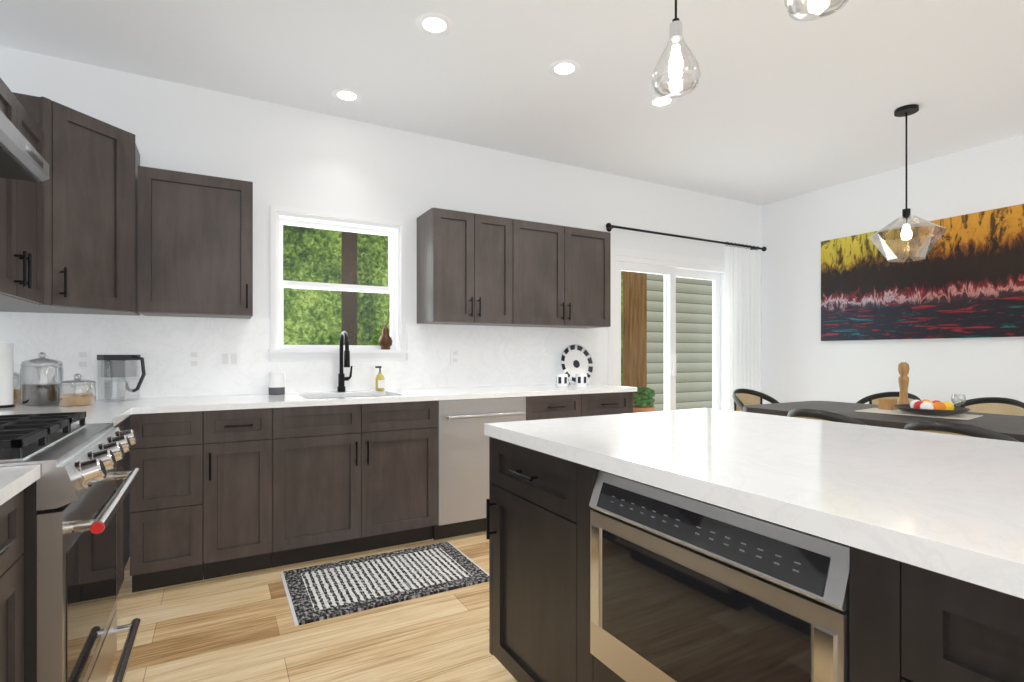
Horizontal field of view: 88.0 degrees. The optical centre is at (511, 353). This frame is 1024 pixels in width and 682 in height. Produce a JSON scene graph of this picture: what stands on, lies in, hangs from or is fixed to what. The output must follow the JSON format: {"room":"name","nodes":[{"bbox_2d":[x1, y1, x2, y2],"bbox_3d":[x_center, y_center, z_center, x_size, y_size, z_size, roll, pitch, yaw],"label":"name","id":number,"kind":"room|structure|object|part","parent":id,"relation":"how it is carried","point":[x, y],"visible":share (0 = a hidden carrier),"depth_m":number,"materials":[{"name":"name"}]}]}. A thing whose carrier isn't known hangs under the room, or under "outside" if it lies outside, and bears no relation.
{"room":"kitchen","nodes":[
{"label":"kitchen","id":0,"kind":"room"},
{"bbox_2d":[106,531,517,681],"bbox_3d":[2.070,1.185,0.473,6.680,0.060,8.500,0,0,-29],"label":"floor","id":1,"kind":"structure","parent":0,"point":[240,627],"depth_m":2.17,"materials":[{"name":"brown wood"}]},
{"bbox_2d":[0,489,23,681],"bbox_3d":[-1.049,0.718,0.509,0.652,0.874,1.226,0,0,-29],"label":"base cabinet","id":2,"kind":"object","parent":1,"relation":"on","point":[12,510],"visible":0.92,"depth_m":1.13,"materials":[{"name":"brown wood"}]},
{"bbox_2d":[0,412,140,681],"bbox_3d":[-1.475,0.676,1.412,0.732,0.958,0.756,0,0,-29],"label":"range","id":3,"kind":"object","parent":1,"relation":"on","point":[71,629],"visible":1,"depth_m":1.32,"materials":[{"name":"silver metal"}]},
{"bbox_2d":[114,416,129,594],"bbox_3d":[-2.054,0.718,2.286,0.617,0.874,1.324,0,0,-29],"label":"base cabinet","id":4,"kind":"object","parent":1,"relation":"on","point":[123,512],"visible":0.16,"depth_m":2.43,"materials":[{"name":"brown wood"}]},
{"bbox_2d":[0,383,636,504],"bbox_3d":[-0.205,0.370,2.166,3.738,0.240,3.328,0,0,-29],"label":"countertop","id":5,"kind":"structure","parent":4,"relation":"on","point":[13,480],"depth_m":2.87,"materials":[{"name":"stone"}]},
{"bbox_2d":[0,343,14,407],"bbox_3d":[-2.388,0.099,2.472,0.100,0.300,0.100,0,0,-29],"label":"paper towel","id":6,"kind":"object","parent":5,"relation":"on","point":[6,349],"visible":1,"depth_m":2.46,"materials":[{"name":"white paper"}]},
{"bbox_2d":[14,372,19,403],"bbox_3d":[-2.507,0.155,2.646,0.100,0.188,0.100,0,0,-29],"label":"jar","id":7,"kind":"object","parent":5,"relation":"on","point":[16,391],"visible":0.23,"depth_m":2.64,"materials":[{"name":"clear glass"}]},
{"bbox_2d":[20,352,62,405],"bbox_3d":[-2.304,0.120,2.599,0.160,0.258,0.160,0,0,-29],"label":"jar","id":8,"kind":"object","parent":5,"relation":"on","point":[30,394],"visible":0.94,"depth_m":2.54,"materials":[{"name":"clear glass"}]},
{"bbox_2d":[58,374,95,405],"bbox_3d":[-2.120,0.172,2.587,0.144,0.153,0.144,0,0,-29],"label":"jar","id":9,"kind":"object","parent":5,"relation":"on","point":[69,399],"visible":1,"depth_m":2.54,"materials":[{"name":"clear glass"}]},
{"bbox_2d":[97,355,145,400],"bbox_3d":[-2.095,0.127,2.860,0.232,0.245,0.129,0,0,-1],"label":"water pitcher","id":10,"kind":"object","parent":5,"relation":"on","point":[108,365],"visible":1,"depth_m":2.82,"materials":[{"name":"clear glass"}]},
{"bbox_2d":[269,371,284,394],"bbox_3d":[-1.446,0.178,3.258,0.092,0.142,0.092,0,0,-29],"label":"speaker","id":11,"kind":"object","parent":5,"relation":"on","point":[277,378],"visible":1,"depth_m":3.22},
{"bbox_2d":[337,331,352,391],"bbox_3d":[-1.064,0.050,3.431,0.098,0.398,0.215,0,0,-29],"label":"faucet","id":12,"kind":"object","parent":5,"relation":"on","point":[341,387],"visible":1,"depth_m":3.47,"materials":[{"name":"black metal"}]},
{"bbox_2d":[375,366,384,390],"bbox_3d":[-0.890,0.166,3.576,0.060,0.167,0.060,0,0,-29],"label":"soap bottle","id":13,"kind":"object","parent":5,"relation":"on","point":[379,380],"visible":1,"depth_m":3.55,"materials":[{"name":"yellow plastic"}]},
{"bbox_2d":[556,374,569,386],"bbox_3d":[0.386,0.202,4.061,0.090,0.095,0.107,0,0,25],"label":"mug","id":14,"kind":"object","parent":5,"relation":"on","point":[561,379],"visible":1,"depth_m":4.01,"materials":[{"name":"white ceramic"}]},
{"bbox_2d":[560,344,593,384],"bbox_3d":[0.529,0.084,4.368,0.330,0.333,0.099,0,0,-29],"label":"plate","id":15,"kind":"object","parent":5,"relation":"on","point":[575,359],"visible":0.91,"depth_m":4.37,"materials":[{"name":"white ceramic"}]},
{"bbox_2d":[575,374,588,385],"bbox_3d":[0.540,0.202,4.112,0.090,0.095,0.107,0,0,25],"label":"mug","id":16,"kind":"object","parent":5,"relation":"on","point":[580,379],"visible":1,"depth_m":4.07,"materials":[{"name":"white ceramic"}]},
{"bbox_2d":[130,411,203,592],"bbox_3d":[-1.812,0.718,2.824,0.298,0.874,0.617,0,0,-29],"label":"base cabinet","id":17,"kind":"object","parent":1,"relation":"on","point":[166,499],"visible":0.94,"depth_m":2.57,"materials":[{"name":"brown wood"}]},
{"bbox_2d":[203,408,271,579],"bbox_3d":[-1.535,0.718,2.958,0.313,0.874,0.652,0,0,-29],"label":"base cabinet","id":18,"kind":"object","parent":1,"relation":"on","point":[237,444],"visible":0.97,"depth_m":2.71,"materials":[{"name":"brown wood"}]},
{"bbox_2d":[271,400,436,567],"bbox_3d":[-0.995,0.718,3.257,0.918,0.874,0.652,0,0,-29],"label":"base cabinet","id":19,"kind":"object","parent":1,"relation":"on","point":[350,478],"visible":0.94,"depth_m":2.99,"materials":[{"name":"brown wood"}]},
{"bbox_2d":[280,541,488,625],"bbox_3d":[-0.651,1.149,2.743,0.950,0.012,0.610,0,0,-29],"label":"rug","id":20,"kind":"object","parent":1,"relation":"on","point":[315,593],"visible":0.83,"depth_m":2.69,"materials":[{"name":"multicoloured fabric"}]},
{"bbox_2d":[432,397,525,539],"bbox_3d":[-0.310,0.718,3.612,0.613,0.874,0.671,0,0,-29],"label":"dishwasher","id":21,"kind":"object","parent":1,"relation":"on","point":[462,444],"visible":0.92,"depth_m":3.31,"materials":[{"name":"silver metal"}]},
{"bbox_2d":[525,392,632,420],"bbox_3d":[0.359,0.718,4.007,0.934,0.874,0.652,0,0,-29],"label":"base cabinet","id":22,"kind":"object","parent":1,"relation":"on","point":[594,404],"visible":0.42,"depth_m":3.73,"materials":[{"name":"brown wood"}]},
{"bbox_2d":[486,436,1023,681],"bbox_3d":[0.942,0.721,0.825,0.856,0.869,2.800,0,0,-29],"label":"kitchen island","id":23,"kind":"object","parent":1,"relation":"on","point":[595,575],"visible":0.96,"depth_m":1.05,"materials":[{"name":"wood"},{"name":"quartz"},{"name":"steel"}]},
{"bbox_3d":[0.599,0.526,1.207,0.586,0.457,0.620,0,0,-29],"label":"microwave drawer","id":24,"kind":"part","parent":23,"relation":"part of","materials":[{"name":"silver metal"}]},
{"bbox_2d":[484,408,1023,598],"bbox_3d":[1.056,0.265,0.951,1.130,0.040,2.720,0,0,-29],"label":"island countertop","id":25,"kind":"structure","parent":23,"relation":"on","point":[950,505],"depth_m":1.10,"materials":[{"name":"stone"}]},
{"bbox_2d":[732,389,778,411],"bbox_3d":[2.164,0.734,4.593,0.497,0.845,0.472,0,0,-29],"label":"end chair","id":26,"kind":"object","parent":1,"relation":"on","point":[741,397],"visible":0.32,"depth_m":4.79,"materials":[{"name":"black"}]},
{"bbox_2d":[787,408,866,424],"bbox_3d":[1.885,0.734,3.120,0.472,0.845,0.497,0,0,-29],"label":"chair","id":27,"kind":"object","parent":1,"relation":"on","point":[815,414],"visible":0.18,"depth_m":2.96,"materials":[{"name":"black wood"}]},
{"bbox_2d":[743,401,1023,441],"bbox_3d":[2.661,0.774,3.327,1.040,0.762,2.120,0,0,-29],"label":"dining table","id":28,"kind":"object","parent":1,"relation":"on","point":[1012,426],"visible":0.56,"depth_m":3.33,"materials":[{"name":"black wood"}]},
{"bbox_2d":[898,362,909,403],"bbox_3d":[2.777,0.223,3.757,0.068,0.330,0.067,0,0,-29],"label":"pepper mill","id":29,"kind":"object","parent":28,"relation":"on","point":[903,367],"visible":0.8,"depth_m":3.74,"materials":[{"name":"brown wood"}]},
{"bbox_2d":[856,408,982,419],"bbox_3d":[2.663,0.390,3.488,0.340,0.004,0.600,0,0,-37],"label":"placemat","id":30,"kind":"object","parent":28,"relation":"on","point":[871,410],"visible":0.79,"depth_m":3.40,"materials":[{"name":"beige fabric"}]},
{"bbox_2d":[878,398,896,409],"bbox_3d":[2.631,0.350,3.711,0.080,0.075,0.080,0,0,-29],"label":"cup","id":31,"kind":"object","parent":30,"relation":"on","point":[883,403],"visible":1,"depth_m":3.69,"materials":[{"name":"beige wood"}]},
{"bbox_2d":[894,399,970,415],"bbox_3d":[2.701,0.344,3.418,0.390,0.086,0.390,0,0,-29],"label":"fruit bowl","id":32,"kind":"object","parent":30,"relation":"on","point":[923,407],"visible":1,"depth_m":3.33,"materials":[{"name":"black wood"}]},
{"bbox_2d":[856,392,920,404],"bbox_3d":[3.012,0.734,4.277,0.472,0.845,0.497,0,0,-29],"label":"chair","id":33,"kind":"object","parent":1,"relation":"on","point":[872,399],"visible":0.2,"depth_m":4.46,"materials":[{"name":"black wood"}]},
{"bbox_2d":[904,420,1019,441],"bbox_3d":[2.191,0.734,2.569,0.472,0.845,0.497,0,0,-29],"label":"chair","id":34,"kind":"object","parent":1,"relation":"on","point":[944,427],"visible":0.21,"depth_m":2.42,"materials":[{"name":"black"}]},
{"bbox_2d":[954,397,1023,415],"bbox_3d":[3.323,0.734,3.717,0.472,0.845,0.497,0,0,-29],"label":"chair","id":35,"kind":"object","parent":1,"relation":"on","point":[992,405],"visible":0.19,"depth_m":3.84,"materials":[{"name":"black"}]},
{"bbox_2d":[0,46,761,558],"bbox_3d":[-0.026,-0.185,4.256,6.380,2.800,0.150,0,0,-29],"label":"wall","id":36,"kind":"structure","parent":0,"point":[292,157],"depth_m":3.61,"materials":[{"name":"white paint"}]},
{"bbox_2d":[0,92,139,315],"bbox_3d":[-2.221,-0.674,2.594,0.623,0.914,0.623,0,0,-29],"label":"upper cabinet","id":37,"kind":"object","parent":36,"relation":"attached to","point":[91,189],"visible":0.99,"depth_m":2.52,"materials":[{"name":"brown wood"}]},
{"bbox_2d":[138,166,252,318],"bbox_3d":[-1.770,-0.596,2.993,0.538,0.758,0.362,0,0,-29],"label":"upper cabinet","id":38,"kind":"object","parent":36,"relation":"attached to","point":[195,231],"visible":1,"depth_m":2.87,"materials":[{"name":"brown wood"}]},
{"bbox_2d":[0,312,585,398],"bbox_3d":[-0.205,0.016,2.166,3.738,0.466,3.328,0,0,-29],"label":"backsplash","id":39,"kind":"structure","parent":36,"relation":"attached to","point":[489,355],"depth_m":3.23,"materials":[{"name":"stone"}]},
{"bbox_2d":[75,349,91,369],"bbox_3d":[-2.323,0.030,2.872,0.072,0.115,0.006,0,0,-29],"label":"outlet","id":40,"kind":"object","parent":39,"relation":"attached to","point":[83,357],"visible":1,"depth_m":2.87,"materials":[{"name":"white plastic"}]},
{"bbox_2d":[187,349,200,368],"bbox_3d":[-1.873,0.030,3.121,0.072,0.115,0.006,0,0,-29],"label":"outlet","id":41,"kind":"object","parent":39,"relation":"attached to","point":[193,355],"visible":1,"depth_m":3.12,"materials":[{"name":"white plastic"}]},
{"bbox_2d":[218,349,239,368],"bbox_3d":[-1.711,0.030,3.210,0.118,0.115,0.008,0,0,-29],"label":"switch","id":42,"kind":"object","parent":39,"relation":"attached to","point":[227,358],"visible":1,"depth_m":3.21,"materials":[{"name":"white plastic"}]},
{"bbox_2d":[450,349,459,364],"bbox_3d":[-0.421,0.020,3.926,0.072,0.115,0.006,0,0,-29],"label":"outlet","id":43,"kind":"object","parent":39,"relation":"attached to","point":[454,353],"visible":1,"depth_m":3.92,"materials":[{"name":"white plastic"}]},
{"bbox_2d":[545,339,552,352],"bbox_3d":[0.304,-0.065,4.315,0.055,0.110,0.029,0,0,-29],"label":"outlet","id":44,"kind":"object","parent":39,"relation":"attached to","point":[548,342],"visible":1,"depth_m":4.30,"materials":[{"name":"white plastic"}]},
{"bbox_2d":[268,205,407,360],"bbox_3d":[-1.167,-0.445,3.598,0.894,0.980,0.195,0,0,-29],"label":"window","id":45,"kind":"structure","parent":36,"relation":"in","point":[280,216],"depth_m":3.56,"materials":[{"name":"white vinyl"}]},
{"bbox_2d":[379,324,391,349],"bbox_3d":[-0.881,-0.118,3.694,0.096,0.175,0.094,0,0,-29],"label":"figurine","id":46,"kind":"object","parent":45,"relation":"on","point":[385,341],"visible":1,"depth_m":3.67,"materials":[{"name":"brown metal"}]},
{"bbox_2d":[417,208,610,328],"bbox_3d":[0.062,-0.596,4.009,1.506,0.758,0.362,0,0,-29],"label":"upper cabinet","id":47,"kind":"object","parent":36,"relation":"attached to","point":[473,268],"visible":1,"depth_m":3.80,"materials":[{"name":"brown wood"}]},
{"bbox_2d":[607,247,723,410],"bbox_3d":[1.522,0.107,5.104,1.640,2.095,0.168,0,0,-29],"label":"sliding door","id":48,"kind":"structure","parent":36,"relation":"in","point":[671,266],"depth_m":5.08,"materials":[{"name":"white"}]},
{"bbox_2d":[606,223,766,250],"bbox_3d":[1.721,-1.100,5.074,2.122,0.056,0.110,0,0,-29],"label":"curtain rod","id":49,"kind":"object","parent":36,"relation":"attached to","point":[609,227],"depth_m":4.98,"materials":[{"name":"black metal"}]},
{"bbox_2d":[724,246,759,410],"bbox_3d":[2.348,0.028,5.389,0.532,2.195,0.071,0,0,-29],"label":"curtain","id":50,"kind":"object","parent":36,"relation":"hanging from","point":[741,266],"visible":0.68,"depth_m":5.35,"materials":[{"name":"white fabric"}]},
{"bbox_2d":[331,12,676,107],"bbox_3d":[-0.027,-1.582,3.266,1.924,0.006,1.104,0,0,-29],"label":"recessed light","id":51,"kind":"object","parent":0,"point":[430,23],"depth_m":2.92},
{"bbox_2d":[0,0,1023,205],"bbox_3d":[2.034,-1.625,0.539,6.680,0.080,8.650,0,0,-29],"label":"ceiling","id":52,"kind":"structure","parent":0,"point":[781,107],"depth_m":2.92,"materials":[{"name":"white paint"}]},
{"bbox_2d":[652,0,700,97],"bbox_3d":[0.557,-1.236,1.801,0.160,0.698,0.160,0,0,-29],"label":"pendant light","id":53,"kind":"object","parent":52,"relation":"hanging from","point":[675,28],"visible":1,"depth_m":1.79,"materials":[{"name":"clear glass"}]},
{"bbox_2d":[784,0,848,20],"bbox_3d":[0.794,-1.236,1.372,0.160,0.698,0.160,0,0,-29],"label":"pendant light","id":54,"kind":"object","parent":52,"relation":"hanging from","point":[822,15],"visible":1,"depth_m":1.40,"materials":[{"name":"clear glass"}]},
{"bbox_2d":[869,104,946,260],"bbox_3d":[2.549,-1.097,3.425,0.379,0.974,0.379,0,0,-29],"label":"dining pendant light","id":55,"kind":"object","parent":52,"relation":"hanging from","point":[907,220],"visible":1,"depth_m":3.40,"materials":[{"name":"clear glass"}]},
{"bbox_2d":[633,387,654,412],"bbox_3d":[1.332,0.766,5.403,0.290,0.857,0.280,0,0,-29],"label":"potted plant","id":56,"kind":"object","parent":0,"point":[644,402],"depth_m":5.35,"materials":[{"name":"green plant"}]},
{"bbox_2d":[647,273,711,411],"bbox_3d":[5.210,-0.695,8.639,8.510,4.300,0.100,0,0,-29],"label":"siding","id":57,"kind":"object","parent":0,"point":[693,296],"depth_m":6.96,"materials":[{"name":"wood"}]},
{"bbox_2d":[762,134,1023,408],"bbox_3d":[4.722,-0.185,2.114,0.150,2.800,8.200,0,0,-29],"label":"wall","id":58,"kind":"structure","parent":0,"point":[797,366],"depth_m":4.72,"materials":[{"name":"white paint"}]},
{"bbox_2d":[821,204,1023,340],"bbox_3d":[3.561,-0.600,4.009,0.040,0.950,2.440,0,0,-29],"label":"painting","id":59,"kind":"object","parent":58,"relation":"attached to","point":[970,284],"visible":1,"depth_m":4.29,"materials":[{"name":"fabric"}]},
{"label":"outside","id":60,"kind":"structure","parent":0,"visible":0},
{"bbox_2d":[283,225,622,385],"bbox_3d":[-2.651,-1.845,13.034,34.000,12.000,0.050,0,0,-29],"label":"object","id":61,"kind":"structure","parent":60,"point":[311,316],"depth_m":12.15,"materials":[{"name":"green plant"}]},
{"bbox_3d":[-0.727,-0.185,-0.906,0.150,2.800,8.200,0,0,-29],"label":"wall","id":62,"kind":"structure","parent":0,"visible":0},
{"bbox_2d":[0,78,43,304],"bbox_3d":[-2.012,-0.596,1.947,0.362,0.758,0.736,0,0,-29],"label":"upper cabinet","id":63,"kind":"object","parent":62,"relation":"attached to","point":[21,202],"visible":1,"depth_m":2.05,"materials":[{"name":"brown wood"}]},
{"bbox_3d":[-1.360,-0.596,0.771,0.362,0.758,1.948,0,0,-29],"label":"upper cabinet","id":64,"kind":"object","parent":62,"relation":"attached to","visible":0},
{"bbox_2d":[0,110,48,181],"bbox_3d":[-1.599,-0.640,1.343,0.498,0.129,0.760,0,0,-29],"label":"range hood","id":65,"kind":"object","parent":64,"relation":"attached to","point":[19,160],"visible":1,"depth_m":1.60,"materials":[{"name":"silver metal"}]},
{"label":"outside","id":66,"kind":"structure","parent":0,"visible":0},
{"bbox_2d":[342,231,646,405],"bbox_3d":[-0.145,-0.495,6.119,3.535,3.900,0.262,0,0,-9],"label":"wooden post","id":67,"kind":"object","parent":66,"point":[634,283],"visible":0.29,"depth_m":6.27,"materials":[{"name":"brown wood"}]}
]}

